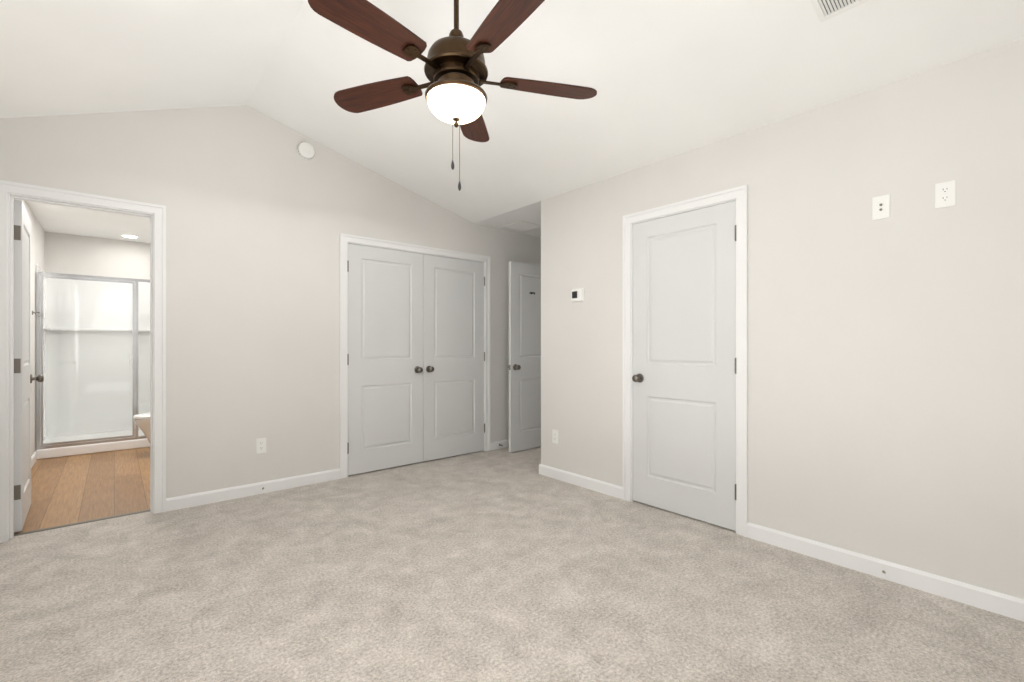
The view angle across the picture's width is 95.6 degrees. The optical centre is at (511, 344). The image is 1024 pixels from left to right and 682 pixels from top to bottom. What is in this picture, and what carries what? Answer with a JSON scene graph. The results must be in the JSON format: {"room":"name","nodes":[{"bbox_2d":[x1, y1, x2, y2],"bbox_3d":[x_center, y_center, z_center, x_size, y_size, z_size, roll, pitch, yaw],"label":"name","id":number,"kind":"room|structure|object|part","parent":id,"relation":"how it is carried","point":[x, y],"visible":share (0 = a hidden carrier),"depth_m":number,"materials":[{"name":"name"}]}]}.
{"room":"empty bedroom","nodes":[
{"label":"empty bedroom","id":0,"kind":"room"},
{"bbox_2d":[14,199,44,455],"bbox_3d":[-2.726,-0.114,2.174,0.110,2.537,8.270,0,0,-41],"label":"wall","id":1,"kind":"structure","parent":0,"point":[37,244],"depth_m":4.59,"materials":[{"name":"paint"}]},
{"bbox_2d":[31,452,36,467],"bbox_3d":[-3.929,1.111,3.685,0.030,0.088,2.490,0,0,-41],"label":"baseboard","id":2,"kind":"structure","parent":1,"relation":"attached to","point":[34,457],"depth_m":4.47,"materials":[{"name":"paint"}]},
{"bbox_2d":[14,447,149,533],"bbox_3d":[-3.669,1.185,4.526,1.740,0.060,3.472,0,0,-41],"label":"floor","id":3,"kind":"structure","parent":0,"point":[74,489],"depth_m":3.75,"materials":[{"name":"brown wood"}]},
{"bbox_2d":[36,265,149,459],"bbox_3d":[-4.449,0.175,5.436,1.512,1.960,0.846,0,0,-41],"label":"shower","id":4,"kind":"object","parent":3,"relation":"on","point":[93,354],"visible":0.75,"depth_m":5.38,"materials":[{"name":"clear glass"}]},
{"bbox_2d":[133,412,149,442],"bbox_3d":[-3.569,0.764,4.975,0.765,0.782,0.430,0,0,-41],"label":"toilet","id":5,"kind":"object","parent":3,"relation":"on","point":[142,421],"visible":0.1,"depth_m":4.70,"materials":[{"name":"white ceramic"}]},
{"bbox_2d":[26,201,149,242],"bbox_3d":[-3.640,-1.342,4.493,1.520,0.120,3.340,0,0,-41],"label":"ceiling","id":6,"kind":"structure","parent":0,"point":[71,220],"depth_m":4.88,"materials":[{"name":"paint"}]},
{"bbox_2d":[120,235,138,237],"bbox_3d":[-4.527,-1.279,5.497,0.176,0.006,0.176,0,0,-41],"label":"recessed light","id":7,"kind":"object","parent":6,"relation":"in","point":[130,236],"visible":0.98,"depth_m":5.49,"materials":[{"name":"white plastic"}]},
{"bbox_2d":[45,232,149,436],"bbox_3d":[-4.763,-0.114,5.803,1.520,2.537,0.110,0,0,-41],"label":"wall","id":8,"kind":"structure","parent":0,"point":[80,255],"depth_m":5.55,"materials":[{"name":"paint"}]},
{"bbox_2d":[0,105,540,497],"bbox_3d":[-1.367,-0.384,4.169,4.770,3.078,0.110,0,0,-41],"label":"wall","id":9,"kind":"structure","parent":0,"point":[261,214],"depth_m":3.54,"materials":[{"name":"paint"}]},
{"bbox_2d":[14,200,43,531],"bbox_3d":[-3.241,0.131,3.075,0.171,2.025,0.675,0,0,-43],"label":"door","id":10,"kind":"structure","parent":9,"relation":"in","point":[24,378],"depth_m":2.87,"materials":[{"name":"paint"}]},
{"bbox_2d":[14,509,149,535],"bbox_3d":[-2.764,1.151,3.017,0.670,0.007,0.038,0,0,-41],"label":"trim","id":11,"kind":"structure","parent":9,"relation":"attached to","point":[72,524],"depth_m":2.99,"materials":[{"name":"grey metal"}]},
{"bbox_2d":[0,180,165,542],"bbox_3d":[-2.741,0.099,2.991,0.813,2.112,0.146,0,0,-41],"label":"door frame","id":12,"kind":"structure","parent":9,"relation":"attached to","point":[10,191],"depth_m":2.92,"materials":[{"name":"paint"}]},
{"bbox_2d":[166,468,339,511],"bbox_3d":[-1.936,1.111,3.599,1.202,0.088,0.014,0,0,-41],"label":"baseboard","id":13,"kind":"structure","parent":9,"relation":"attached to","point":[191,500],"depth_m":3.53,"materials":[{"name":"paint"}]},
{"bbox_2d":[256,438,265,453],"bbox_3d":[-1.944,0.785,3.597,0.070,0.115,0.009,0,0,-41],"label":"electrical outlet","id":14,"kind":"object","parent":9,"relation":"attached to","point":[260,445],"visible":1,"depth_m":3.59,"materials":[{"name":"white plastic"}]},
{"bbox_2d":[297,142,314,159],"bbox_3d":[-1.681,-1.590,3.799,0.140,0.140,0.044,0,0,-41],"label":"smoke detector","id":15,"kind":"object","parent":9,"relation":"attached to","point":[305,150],"visible":1,"depth_m":3.78,"materials":[{"name":"white plastic"}]},
{"bbox_2d":[347,243,422,474],"bbox_3d":[-1.141,0.131,4.273,0.751,2.025,0.103,0,0,-41],"label":"door","id":16,"kind":"structure","parent":9,"relation":"in","point":[385,359],"depth_m":4.27,"materials":[{"name":"paint"}]},
{"bbox_2d":[340,233,490,478],"bbox_3d":[-0.900,0.099,4.569,1.633,2.112,0.146,0,0,-41],"label":"trim","id":17,"kind":"structure","parent":9,"relation":"attached to","point":[345,239],"depth_m":4.21,"materials":[{"name":"paint"}]},
{"bbox_2d":[423,254,484,461],"bbox_3d":[-0.570,0.131,4.762,0.751,2.025,0.103,0,0,-41],"label":"door","id":18,"kind":"structure","parent":9,"relation":"in","point":[453,357],"depth_m":4.75,"materials":[{"name":"paint"}]},
{"bbox_2d":[491,439,508,449],"bbox_3d":[0.089,1.111,5.318,0.843,0.088,0.040,0,0,-41],"label":"baseboard","id":19,"kind":"structure","parent":9,"relation":"attached to","point":[494,445],"depth_m":5.13,"materials":[{"name":"paint"}]},
{"bbox_2d":[0,446,1023,681],"bbox_3d":[0.379,1.185,3.123,6.060,0.060,5.670,0,0,-41],"label":"floor","id":20,"kind":"structure","parent":0,"point":[502,565],"depth_m":2.10,"materials":[{"name":"beige carpet"}]},
{"bbox_2d":[0,0,1023,237],"bbox_3d":[0.243,-1.613,2.375,4.660,0.661,4.710,0,0,-41],"label":"ceiling","id":21,"kind":"structure","parent":0,"point":[664,79],"depth_m":2.57,"materials":[{"name":"paint"}]},
{"bbox_2d":[308,0,596,190],"bbox_3d":[-0.244,-1.220,1.985,1.241,1.039,1.239,0,0,-41],"label":"fan","id":22,"kind":"object","parent":21,"relation":"hanging from","point":[455,70],"visible":1,"depth_m":1.93,"materials":[{"name":"brown wood"}]},
{"bbox_3d":[-0.479,-1.170,1.743,0.150,0.040,0.575,0,0,40],"label":"blade","id":23,"kind":"part","parent":22,"relation":"part of","materials":[{"name":"brown wood"}]},
{"bbox_3d":[-0.583,-1.170,2.162,0.575,0.040,0.150,0,0,22],"label":"blade","id":24,"kind":"part","parent":22,"relation":"part of","materials":[{"name":"brown wood"}]},
{"bbox_3d":[-0.243,-1.026,2.024,0.252,0.088,0.252,0,0,-41],"label":"lamp shade","id":25,"kind":"part","parent":22,"relation":"part of","materials":[{"name":"white glass"}]},
{"bbox_3d":[-0.048,-1.170,1.712,0.150,0.040,0.575,0,0,-32],"label":"blade","id":26,"kind":"part","parent":22,"relation":"part of","materials":[{"name":"brown wood"}]},
{"bbox_3d":[0.114,-1.170,2.113,0.575,0.040,0.150,0,0,-14],"label":"blade","id":27,"kind":"part","parent":22,"relation":"part of","materials":[{"name":"brown wood"}]},
{"bbox_2d":[502,221,540,231],"bbox_3d":[0.117,-1.278,5.026,0.320,0.008,0.320,0,0,-41],"label":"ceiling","id":28,"kind":"structure","parent":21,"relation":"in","point":[523,226],"depth_m":5.02,"materials":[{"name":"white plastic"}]},
{"bbox_2d":[810,0,869,22],"bbox_3d":[1.294,-1.456,1.854,0.331,0.091,0.200,0,0,-41],"label":"ceiling vent","id":29,"kind":"object","parent":21,"relation":"in","point":[825,10],"visible":1,"depth_m":1.96,"materials":[{"name":"white plastic"}]},
{"bbox_2d":[541,38,1023,598],"bbox_3d":[1.499,-0.114,2.776,0.110,2.537,3.685,0,0,-41],"label":"wall","id":30,"kind":"structure","parent":0,"point":[885,388],"depth_m":2.35,"materials":[{"name":"paint"}]},
{"bbox_2d":[552,430,557,443],"bbox_3d":[0.373,0.795,4.001,0.009,0.115,0.070,0,0,-41],"label":"electrical outlet","id":31,"kind":"object","parent":30,"relation":"attached to","point":[554,436],"visible":1,"depth_m":4.00,"materials":[{"name":"white plastic"}]},
{"bbox_2d":[572,288,583,301],"bbox_3d":[0.534,-0.405,3.797,0.028,0.108,0.120,0,0,-41],"label":"thermostat","id":32,"kind":"object","parent":30,"relation":"attached to","point":[578,295],"visible":1,"depth_m":3.78,"materials":[{"name":"white plastic"}]},
{"bbox_2d":[539,464,622,498],"bbox_3d":[0.544,1.111,3.796,0.014,0.088,0.883,0,0,-41],"label":"baseboard","id":33,"kind":"structure","parent":30,"relation":"attached to","point":[606,488],"depth_m":3.75,"materials":[{"name":"paint"}]},
{"bbox_2d":[632,201,735,530],"bbox_3d":[1.145,0.131,3.137,0.171,2.025,0.755,0,0,-41],"label":"door","id":34,"kind":"structure","parent":30,"relation":"in","point":[684,364],"depth_m":3.09,"materials":[{"name":"paint"}]},
{"bbox_2d":[623,185,747,537],"bbox_3d":[1.169,0.099,3.162,0.146,2.112,0.893,0,0,-41],"label":"door frame","id":35,"kind":"structure","parent":30,"relation":"attached to","point":[739,195],"depth_m":2.83,"materials":[{"name":"paint"}]},
{"bbox_2d":[872,194,889,219],"bbox_3d":[1.828,-0.680,2.299,0.014,0.115,0.070,0,0,-41],"label":"outlet","id":36,"kind":"object","parent":30,"relation":"attached to","point":[880,207],"visible":1,"depth_m":2.30,"materials":[{"name":"white plastic"}]},
{"bbox_2d":[747,522,1023,621],"bbox_3d":[1.986,1.111,2.113,0.014,0.088,1.764,0,0,-41],"label":"baseboard","id":37,"kind":"structure","parent":30,"relation":"attached to","point":[985,599],"depth_m":2.24,"materials":[{"name":"paint"}]},
{"bbox_2d":[935,180,955,208],"bbox_3d":[1.982,-0.686,2.123,0.009,0.115,0.070,0,0,-41],"label":"outlet","id":38,"kind":"object","parent":30,"relation":"attached to","point":[945,194],"visible":1,"depth_m":2.12,"materials":[{"name":"white plastic"}]},
{"bbox_3d":[0.828,0.099,5.188,0.146,2.112,0.903,0,0,-41],"label":"door frame","id":39,"kind":"structure","parent":0,"visible":0},
{"bbox_2d":[508,261,540,451],"bbox_3d":[0.267,0.131,5.177,0.765,2.025,0.171,0,0,-41],"label":"entry door","id":40,"kind":"structure","parent":39,"relation":"attached to","point":[524,366],"depth_m":5.04,"materials":[{"name":"paint"}]}
]}

